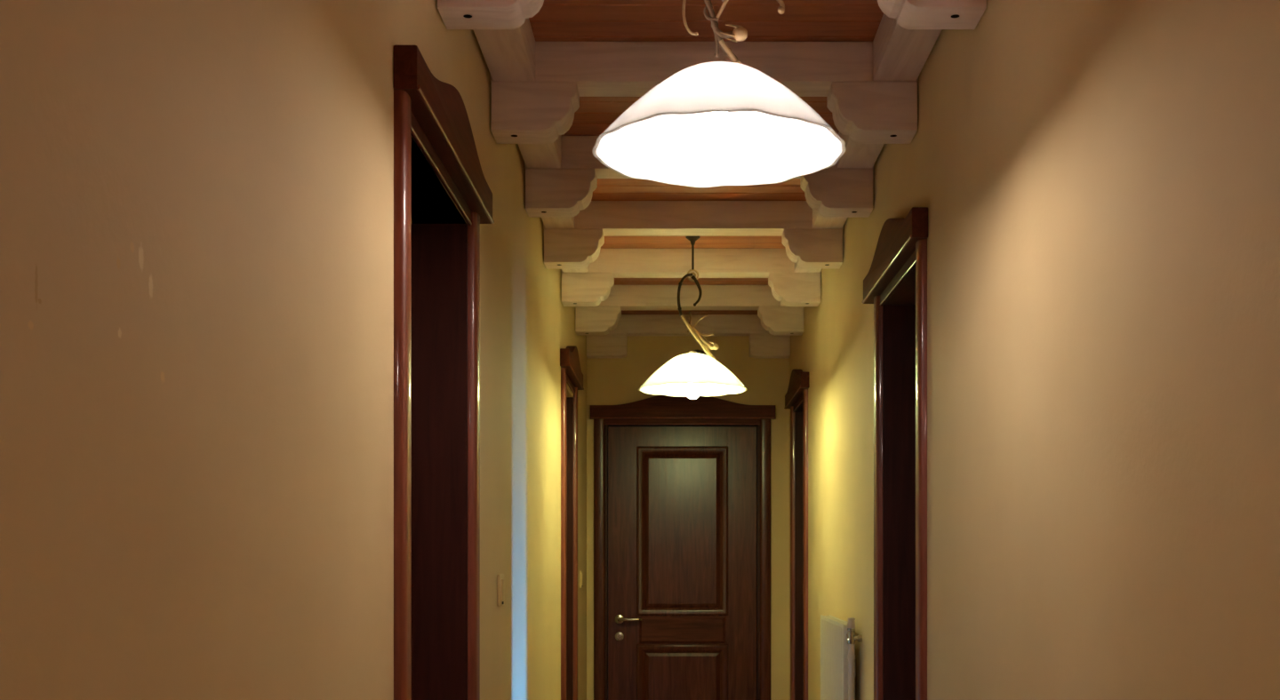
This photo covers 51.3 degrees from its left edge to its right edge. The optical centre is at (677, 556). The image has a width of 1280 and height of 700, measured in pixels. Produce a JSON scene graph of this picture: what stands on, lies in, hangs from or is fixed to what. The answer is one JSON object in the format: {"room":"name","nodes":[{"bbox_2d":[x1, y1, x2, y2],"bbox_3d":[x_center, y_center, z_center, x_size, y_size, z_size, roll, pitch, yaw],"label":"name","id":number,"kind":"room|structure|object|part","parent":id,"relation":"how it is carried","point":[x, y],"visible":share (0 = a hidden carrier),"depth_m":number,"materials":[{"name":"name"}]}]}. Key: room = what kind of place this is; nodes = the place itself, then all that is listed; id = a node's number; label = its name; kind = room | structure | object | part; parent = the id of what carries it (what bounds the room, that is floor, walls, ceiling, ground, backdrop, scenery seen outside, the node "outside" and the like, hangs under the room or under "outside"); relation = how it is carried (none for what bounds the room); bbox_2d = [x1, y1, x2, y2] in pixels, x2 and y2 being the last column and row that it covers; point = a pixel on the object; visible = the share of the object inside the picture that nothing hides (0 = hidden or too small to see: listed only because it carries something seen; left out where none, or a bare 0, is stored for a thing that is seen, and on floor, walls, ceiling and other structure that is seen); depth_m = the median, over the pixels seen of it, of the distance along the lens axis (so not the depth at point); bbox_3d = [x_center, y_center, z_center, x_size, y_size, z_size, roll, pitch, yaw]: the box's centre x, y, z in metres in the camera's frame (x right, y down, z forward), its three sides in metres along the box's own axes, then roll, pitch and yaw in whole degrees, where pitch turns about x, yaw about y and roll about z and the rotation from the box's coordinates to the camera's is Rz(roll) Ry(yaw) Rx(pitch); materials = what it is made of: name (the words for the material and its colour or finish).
{"room":"hallway","nodes":[
{"label":"hallway","id":0,"kind":"room"},
{"bbox_2d":[0,0,586,699],"bbox_3d":[-0.542,0.051,2.515,0.160,2.677,9.430,0,0,0],"label":"wall","id":1,"kind":"structure","parent":0,"point":[196,196],"depth_m":1.36,"materials":[{"name":"yellow paint"}]},
{"bbox_2d":[393,45,494,699],"bbox_3d":[-0.520,0.244,2.608,0.203,2.291,0.884,0,0,0],"label":"door","id":2,"kind":"structure","parent":1,"relation":"in","point":[436,266],"depth_m":2.93,"materials":[{"name":"brown wood"}]},
{"bbox_3d":[-0.452,0.313,2.202,0.020,2.154,0.060,0,0,0],"label":"casing","id":3,"kind":"part","parent":2,"relation":"part of","materials":[{"name":"brown wood"}]},
{"bbox_3d":[-0.459,-0.748,2.586,0.009,0.032,0.716,0,0,0],"label":"head casing","id":4,"kind":"part","parent":2,"relation":"part of","materials":[{"name":"brown wood"}]},
{"bbox_3d":[-0.452,0.313,2.970,0.020,2.154,0.060,0,0,0],"label":"casing","id":5,"kind":"part","parent":2,"relation":"part of","materials":[{"name":"brown wood"}]},
{"bbox_2d":[437,0,543,29],"bbox_3d":[-0.353,-1.106,2.595,0.210,0.120,0.110,0,0,0],"label":"corbel","id":6,"kind":"object","parent":1,"relation":"attached to","point":[455,14],"visible":1,"depth_m":2.58,"materials":[{"name":"brown wood"}]},
{"bbox_2d":[496,574,505,607],"bbox_3d":[-0.456,0.088,3.460,0.012,0.082,0.082,0,0,0],"label":"light switch","id":7,"kind":"object","parent":1,"relation":"attached to","point":[500,580],"visible":1,"depth_m":3.43,"materials":[{"name":"beige plastic"}]},
{"bbox_2d":[490,81,579,143],"bbox_3d":[-0.353,-1.106,3.330,0.210,0.120,0.110,0,0,0],"label":"corbel","id":8,"kind":"object","parent":1,"relation":"attached to","point":[521,112],"visible":1,"depth_m":3.27,"materials":[{"name":"brown wood"}]},
{"bbox_2d":[525,168,597,217],"bbox_3d":[-0.353,-1.106,4.065,0.210,0.120,0.110,0,0,0],"label":"corbel","id":9,"kind":"object","parent":1,"relation":"attached to","point":[549,193],"visible":1,"depth_m":4.01,"materials":[{"name":"brown wood"}]},
{"bbox_2d":[560,345,583,699],"bbox_3d":[-0.538,0.235,5.845,0.203,2.309,0.790,0,0,0],"label":"door","id":10,"kind":"structure","parent":1,"relation":"in","point":[572,374],"depth_m":6.13,"materials":[{"name":"brown wood"}]},
{"bbox_3d":[-0.470,0.304,5.530,0.020,2.172,0.060,0,0,0],"label":"casing","id":11,"kind":"part","parent":10,"relation":"part of","materials":[{"name":"brown wood"}]},
{"bbox_3d":[-0.476,-0.766,5.850,0.009,0.032,0.588,0,0,0],"label":"head casing","id":12,"kind":"part","parent":10,"relation":"part of","materials":[{"name":"brown wood"}]},
{"bbox_3d":[-0.470,0.304,6.170,0.020,2.172,0.060,0,0,0],"label":"casing","id":13,"kind":"part","parent":10,"relation":"part of","materials":[{"name":"brown wood"}]},
{"bbox_2d":[544,229,604,268],"bbox_3d":[-0.371,-1.106,4.800,0.210,0.120,0.110,0,0,0],"label":"corbel","id":14,"kind":"object","parent":1,"relation":"attached to","point":[563,248],"visible":1,"depth_m":4.75,"materials":[{"name":"brown wood"}]},
{"bbox_2d":[579,571,583,588],"bbox_3d":[-0.474,0.115,6.600,0.012,0.082,0.082,0,0,0],"label":"light switch","id":15,"kind":"object","parent":1,"relation":"attached to","point":[580,572],"visible":1,"depth_m":6.56,"materials":[{"name":"beige plastic"}]},
{"bbox_2d":[561,272,614,306],"bbox_3d":[-0.371,-1.106,5.535,0.210,0.120,0.110,0,0,0],"label":"corbel","id":16,"kind":"object","parent":1,"relation":"attached to","point":[578,289],"visible":1,"depth_m":5.48,"materials":[{"name":"brown wood"}]},
{"bbox_2d":[575,306,621,335],"bbox_3d":[-0.371,-1.106,6.270,0.210,0.120,0.110,0,0,0],"label":"corbel","id":17,"kind":"object","parent":1,"relation":"attached to","point":[589,321],"visible":0.99,"depth_m":6.21,"materials":[{"name":"brown wood"}]},
{"bbox_2d":[586,336,789,699],"bbox_3d":[0.057,0.051,7.150,1.074,2.677,0.160,0,0,0],"label":"wall","id":18,"kind":"structure","parent":0,"point":[610,381],"depth_m":7.07,"materials":[{"name":"yellow paint"}]},
{"bbox_2d":[586,333,627,358],"bbox_3d":[-0.371,-1.107,7.021,0.210,0.118,0.093,0,0,0],"label":"corbel","id":19,"kind":"object","parent":18,"relation":"attached to","point":[611,345],"visible":0.9,"depth_m":6.97,"materials":[{"name":"beige wood"}]},
{"bbox_2d":[589,394,775,699],"bbox_3d":[0.028,0.262,7.124,0.980,2.257,0.212,0,0,0],"label":"door","id":20,"kind":"structure","parent":18,"relation":"in","point":[682,484],"depth_m":7.08,"materials":[{"name":"brown wood"}]},
{"bbox_3d":[-0.413,0.330,7.060,0.060,2.120,0.020,0,0,0],"label":"casing","id":21,"kind":"part","parent":20,"relation":"part of","materials":[{"name":"brown wood"}]},
{"bbox_3d":[-0.260,0.335,7.049,0.148,0.051,0.061,0,0,0],"label":"lever handle","id":22,"kind":"part","parent":20,"relation":"part of","materials":[{"name":"metal"}]},
{"bbox_3d":[0.027,0.814,7.074,0.490,0.696,0.015,0,0,0],"label":"panel moulding","id":23,"kind":"part","parent":20,"relation":"part of","materials":[{"name":"brown wood"}]},
{"bbox_3d":[0.027,-0.133,7.074,0.490,0.904,0.015,0,0,0],"label":"panel moulding","id":24,"kind":"part","parent":20,"relation":"part of","materials":[{"name":"brown wood"}]},
{"bbox_3d":[0.027,-0.714,7.066,0.828,0.032,0.009,0,0,0],"label":"head casing","id":25,"kind":"part","parent":20,"relation":"part of","materials":[{"name":"brown wood"}]},
{"bbox_3d":[0.027,-0.133,7.092,0.410,0.824,0.018,0,0,0],"label":"panel","id":26,"kind":"part","parent":20,"relation":"part of","materials":[{"name":"brown wood"}]},
{"bbox_3d":[0.027,0.814,7.092,0.410,0.616,0.018,0,0,0],"label":"panel","id":27,"kind":"part","parent":20,"relation":"part of","materials":[{"name":"brown wood"}]},
{"bbox_3d":[0.467,0.330,7.060,0.060,2.120,0.020,0,0,0],"label":"casing","id":28,"kind":"part","parent":20,"relation":"part of","materials":[{"name":"brown wood"}]},
{"bbox_2d":[749,333,790,358],"bbox_3d":[0.485,-1.107,7.021,0.210,0.118,0.093,0,0,0],"label":"corbel","id":29,"kind":"object","parent":18,"relation":"attached to","point":[761,345],"visible":0.91,"depth_m":6.97,"materials":[{"name":"beige wood"}]},
{"bbox_2d":[528,0,883,314],"bbox_3d":[0.066,-1.282,2.435,1.376,0.030,9.590,0,0,0],"label":"ceiling","id":30,"kind":"structure","parent":0,"point":[557,20],"depth_m":3.24,"materials":[{"name":"brown wood"}]},
{"bbox_2d":[472,17,535,80],"bbox_3d":[-0.401,-1.216,2.962,0.105,0.100,0.623,0,0,0],"label":"side timber","id":31,"kind":"object","parent":30,"relation":"attached to","point":[508,54],"visible":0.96,"depth_m":3.10,"materials":[{"name":"brown wood"}]},
{"bbox_2d":[517,135,561,167],"bbox_3d":[-0.401,-1.216,3.697,0.105,0.100,0.623,0,0,0],"label":"side timber","id":32,"kind":"object","parent":30,"relation":"attached to","point":[534,156],"visible":0.33,"depth_m":3.89,"materials":[{"name":"brown wood"}]},
{"bbox_2d":[541,216,574,228],"bbox_3d":[-0.418,-1.216,4.433,0.105,0.100,0.623,0,0,0],"label":"side timber","id":33,"kind":"object","parent":30,"relation":"attached to","point":[548,222],"visible":0.2,"depth_m":4.67,"materials":[{"name":"brown wood"}]},
{"bbox_2d":[561,265,588,272],"bbox_3d":[-0.418,-1.216,5.168,0.105,0.100,0.623,0,0,0],"label":"side timber","id":34,"kind":"object","parent":30,"relation":"attached to","point":[586,269],"visible":0.2,"depth_m":5.44,"materials":[{"name":"beige wood"}]},
{"bbox_2d":[609,314,768,335],"bbox_3d":[0.057,-1.216,7.021,1.070,0.100,0.093,0,0,0],"label":"ceiling beam","id":35,"kind":"structure","parent":30,"relation":"attached to","point":[630,324],"depth_m":6.97,"materials":[{"name":"beige wood"}]},
{"bbox_2d":[560,248,821,278],"bbox_3d":[0.057,-1.216,5.535,1.070,0.100,0.110,0,0,0],"label":"ceiling beam","id":36,"kind":"structure","parent":30,"relation":"attached to","point":[623,263],"depth_m":5.48,"materials":[{"name":"brown wood"}]},
{"bbox_2d":[596,285,785,310],"bbox_3d":[0.057,-1.216,6.270,1.070,0.100,0.110,0,0,0],"label":"ceiling beam","id":37,"kind":"structure","parent":30,"relation":"attached to","point":[626,297],"depth_m":6.21,"materials":[{"name":"beige wood"}]},
{"bbox_2d":[638,235,747,399],"bbox_3d":[0.061,-0.940,5.210,0.429,0.652,0.428,0,0,0],"label":"pendant lamp","id":38,"kind":"object","parent":30,"relation":"hanging from","point":[692,375],"visible":0.98,"depth_m":5.18,"materials":[{"name":"glass"}]},
{"bbox_3d":[0.067,-0.939,5.217,0.137,0.334,0.044,0,0,-30],"label":"vine stem","id":39,"kind":"part","parent":38,"relation":"part of","materials":[{"name":"metal"}]},
{"bbox_3d":[0.061,-1.177,5.210,0.008,0.119,0.008,0,0,0],"label":"rod","id":40,"kind":"part","parent":38,"relation":"part of","materials":[{"name":"metal"}]},
{"bbox_3d":[0.061,-0.680,5.210,0.056,0.133,0.056,0,0,0],"label":"light bulb","id":41,"kind":"part","parent":38,"relation":"part of","materials":[{"name":"white glass"}]},
{"bbox_3d":[0.061,-0.719,5.210,0.429,0.142,0.428,0,0,0],"label":"lamp shade","id":42,"kind":"part","parent":38,"relation":"part of","materials":[{"name":"white glass"}]},
{"bbox_2d":[543,200,843,235],"bbox_3d":[0.057,-1.216,4.800,1.070,0.100,0.110,0,0,0],"label":"ceiling beam","id":43,"kind":"structure","parent":30,"relation":"attached to","point":[615,218],"depth_m":4.75,"materials":[{"name":"brown wood"}]},
{"bbox_2d":[524,136,873,178],"bbox_3d":[0.066,-1.216,4.065,1.052,0.100,0.110,0,0,0],"label":"ceiling beam","id":44,"kind":"structure","parent":30,"relation":"attached to","point":[577,153],"depth_m":4.01,"materials":[{"name":"brown wood"}]},
{"bbox_2d":[490,41,918,96],"bbox_3d":[0.066,-1.216,3.330,1.052,0.100,0.110,0,0,0],"label":"ceiling beam","id":45,"kind":"structure","parent":30,"relation":"attached to","point":[598,68],"depth_m":3.27,"materials":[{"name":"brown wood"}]},
{"bbox_2d":[592,0,846,188],"bbox_3d":[0.071,-0.965,2.260,0.429,0.603,0.426,0,0,0],"label":"pendant lamp","id":46,"kind":"object","parent":30,"relation":"hanging from","point":[724,122],"visible":1,"depth_m":2.31,"materials":[{"name":"glass"}]},
{"bbox_3d":[0.071,-0.723,2.260,0.056,0.119,0.056,0,0,0],"label":"light bulb","id":47,"kind":"part","parent":46,"relation":"part of","materials":[{"name":"white glass"}]},
{"bbox_3d":[0.071,-0.754,2.260,0.429,0.142,0.426,0,0,0],"label":"lamp shade","id":48,"kind":"part","parent":46,"relation":"part of","materials":[{"name":"white glass"}]},
{"bbox_3d":[0.075,-0.945,2.267,0.092,0.261,0.028,0,0,-35],"label":"vine stem","id":49,"kind":"part","parent":46,"relation":"part of","materials":[{"name":"metal"}]},
{"bbox_2d":[794,263,821,272],"bbox_3d":[0.533,-1.216,5.168,0.107,0.100,0.623,0,0,0],"label":"side timber","id":50,"kind":"object","parent":30,"relation":"attached to","point":[797,269],"visible":0.2,"depth_m":5.44,"materials":[{"name":"brown wood"}]},
{"bbox_2d":[812,209,847,228],"bbox_3d":[0.533,-1.216,4.433,0.107,0.100,0.623,0,0,0],"label":"side timber","id":51,"kind":"object","parent":30,"relation":"attached to","point":[819,221],"visible":0.22,"depth_m":4.66,"materials":[{"name":"brown wood"}]},
{"bbox_2d":[837,131,884,167],"bbox_3d":[0.533,-1.216,3.697,0.107,0.100,0.623,0,0,0],"label":"side timber","id":52,"kind":"object","parent":30,"relation":"attached to","point":[856,156],"visible":0.24,"depth_m":3.87,"materials":[{"name":"brown wood"}]},
{"bbox_2d":[872,13,942,80],"bbox_3d":[0.533,-1.216,2.962,0.107,0.100,0.623,0,0,0],"label":"side timber","id":53,"kind":"object","parent":30,"relation":"attached to","point":[900,53],"visible":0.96,"depth_m":3.10,"materials":[{"name":"brown wood"}]},
{"bbox_2d":[789,0,1279,699],"bbox_3d":[0.674,0.051,2.515,0.160,2.677,9.430,0,0,0],"label":"wall","id":54,"kind":"structure","parent":0,"point":[1098,181],"depth_m":1.95,"materials":[{"name":"yellow paint"}]},
{"bbox_2d":[757,306,803,335],"bbox_3d":[0.485,-1.106,6.270,0.210,0.120,0.110,0,0,0],"label":"corbel","id":55,"kind":"object","parent":54,"relation":"attached to","point":[779,321],"visible":1,"depth_m":6.21,"materials":[{"name":"brown wood"}]},
{"bbox_2d":[768,272,820,306],"bbox_3d":[0.485,-1.106,5.535,0.210,0.120,0.110,0,0,0],"label":"corbel","id":56,"kind":"object","parent":54,"relation":"attached to","point":[790,289],"visible":1,"depth_m":5.48,"materials":[{"name":"brown wood"}]},
{"bbox_2d":[784,369,809,699],"bbox_3d":[0.652,0.245,6.430,0.203,2.289,0.880,0,0,0],"label":"door","id":57,"kind":"structure","parent":54,"relation":"in","point":[796,394],"depth_m":6.73,"materials":[{"name":"brown wood"}]},
{"bbox_3d":[0.584,0.314,6.770,0.020,2.152,0.060,0,0,0],"label":"casing","id":58,"kind":"part","parent":57,"relation":"part of","materials":[{"name":"brown wood"}]},
{"bbox_3d":[0.591,-0.746,6.425,0.009,0.032,0.638,0,0,0],"label":"head casing","id":59,"kind":"part","parent":57,"relation":"part of","materials":[{"name":"brown wood"}]},
{"bbox_3d":[0.584,0.314,6.080,0.020,2.152,0.060,0,0,0],"label":"casing","id":60,"kind":"part","parent":57,"relation":"part of","materials":[{"name":"brown wood"}]},
{"bbox_2d":[781,229,842,268],"bbox_3d":[0.485,-1.106,4.800,0.210,0.120,0.110,0,0,0],"label":"corbel","id":61,"kind":"object","parent":54,"relation":"attached to","point":[806,248],"visible":1,"depth_m":4.75,"materials":[{"name":"brown wood"}]},
{"bbox_2d":[800,168,873,217],"bbox_3d":[0.485,-1.106,4.065,0.210,0.120,0.110,0,0,0],"label":"corbel","id":62,"kind":"object","parent":54,"relation":"attached to","point":[834,193],"visible":0.98,"depth_m":4.01,"materials":[{"name":"brown wood"}]},
{"bbox_2d":[820,615,862,699],"bbox_3d":[0.566,0.793,4.651,0.056,1.190,0.738,0,0,0],"label":"radiator","id":63,"kind":"object","parent":54,"relation":"attached to","point":[838,638],"visible":1,"depth_m":4.47,"materials":[{"name":"white metal"}]},
{"bbox_3d":[0.547,0.672,4.673,0.018,0.876,0.693,0,0,0],"label":"panel","id":64,"kind":"part","parent":63,"relation":"part of","materials":[{"name":"white metal"}]},
{"bbox_2d":[820,615,847,628],"bbox_3d":[0.557,0.229,4.673,0.037,0.013,0.695,0,0,0],"label":"grille","id":65,"kind":"object","parent":63,"relation":"attached to","point":[829,621],"depth_m":4.71,"materials":[{"name":"white metal"}]},
{"bbox_3d":[0.560,0.216,4.295,0.027,0.037,0.027,0,0,0],"label":"valve knob","id":66,"kind":"part","parent":63,"relation":"part of","materials":[{"name":"white plastic"}]},
{"bbox_2d":[827,81,917,143],"bbox_3d":[0.485,-1.106,3.330,0.210,0.120,0.110,0,0,0],"label":"corbel","id":67,"kind":"object","parent":54,"relation":"attached to","point":[866,112],"visible":1,"depth_m":3.27,"materials":[{"name":"brown wood"}]},
{"bbox_2d":[862,207,927,699],"bbox_3d":[0.697,0.247,3.567,0.292,2.285,0.833,0,0,0],"label":"door","id":68,"kind":"structure","parent":54,"relation":"in","point":[895,282],"depth_m":3.84,"materials":[{"name":"brown wood"}]},
{"bbox_3d":[0.584,0.316,3.884,0.020,2.148,0.060,0,0,0],"label":"casing","id":69,"kind":"part","parent":68,"relation":"part of","materials":[{"name":"brown wood"}]},
{"bbox_3d":[0.591,-0.742,3.542,0.009,0.032,0.631,0,0,0],"label":"head casing","id":70,"kind":"part","parent":68,"relation":"part of","materials":[{"name":"brown wood"}]},
{"bbox_3d":[0.584,0.316,3.201,0.020,2.148,0.060,0,0,0],"label":"casing","id":71,"kind":"part","parent":68,"relation":"part of","materials":[{"name":"brown wood"}]},
{"bbox_2d":[877,0,986,29],"bbox_3d":[0.485,-1.106,2.595,0.210,0.120,0.110,0,0,0],"label":"corbel","id":72,"kind":"object","parent":54,"relation":"attached to","point":[909,14],"visible":1,"depth_m":2.58,"materials":[{"name":"brown wood"}]}
]}

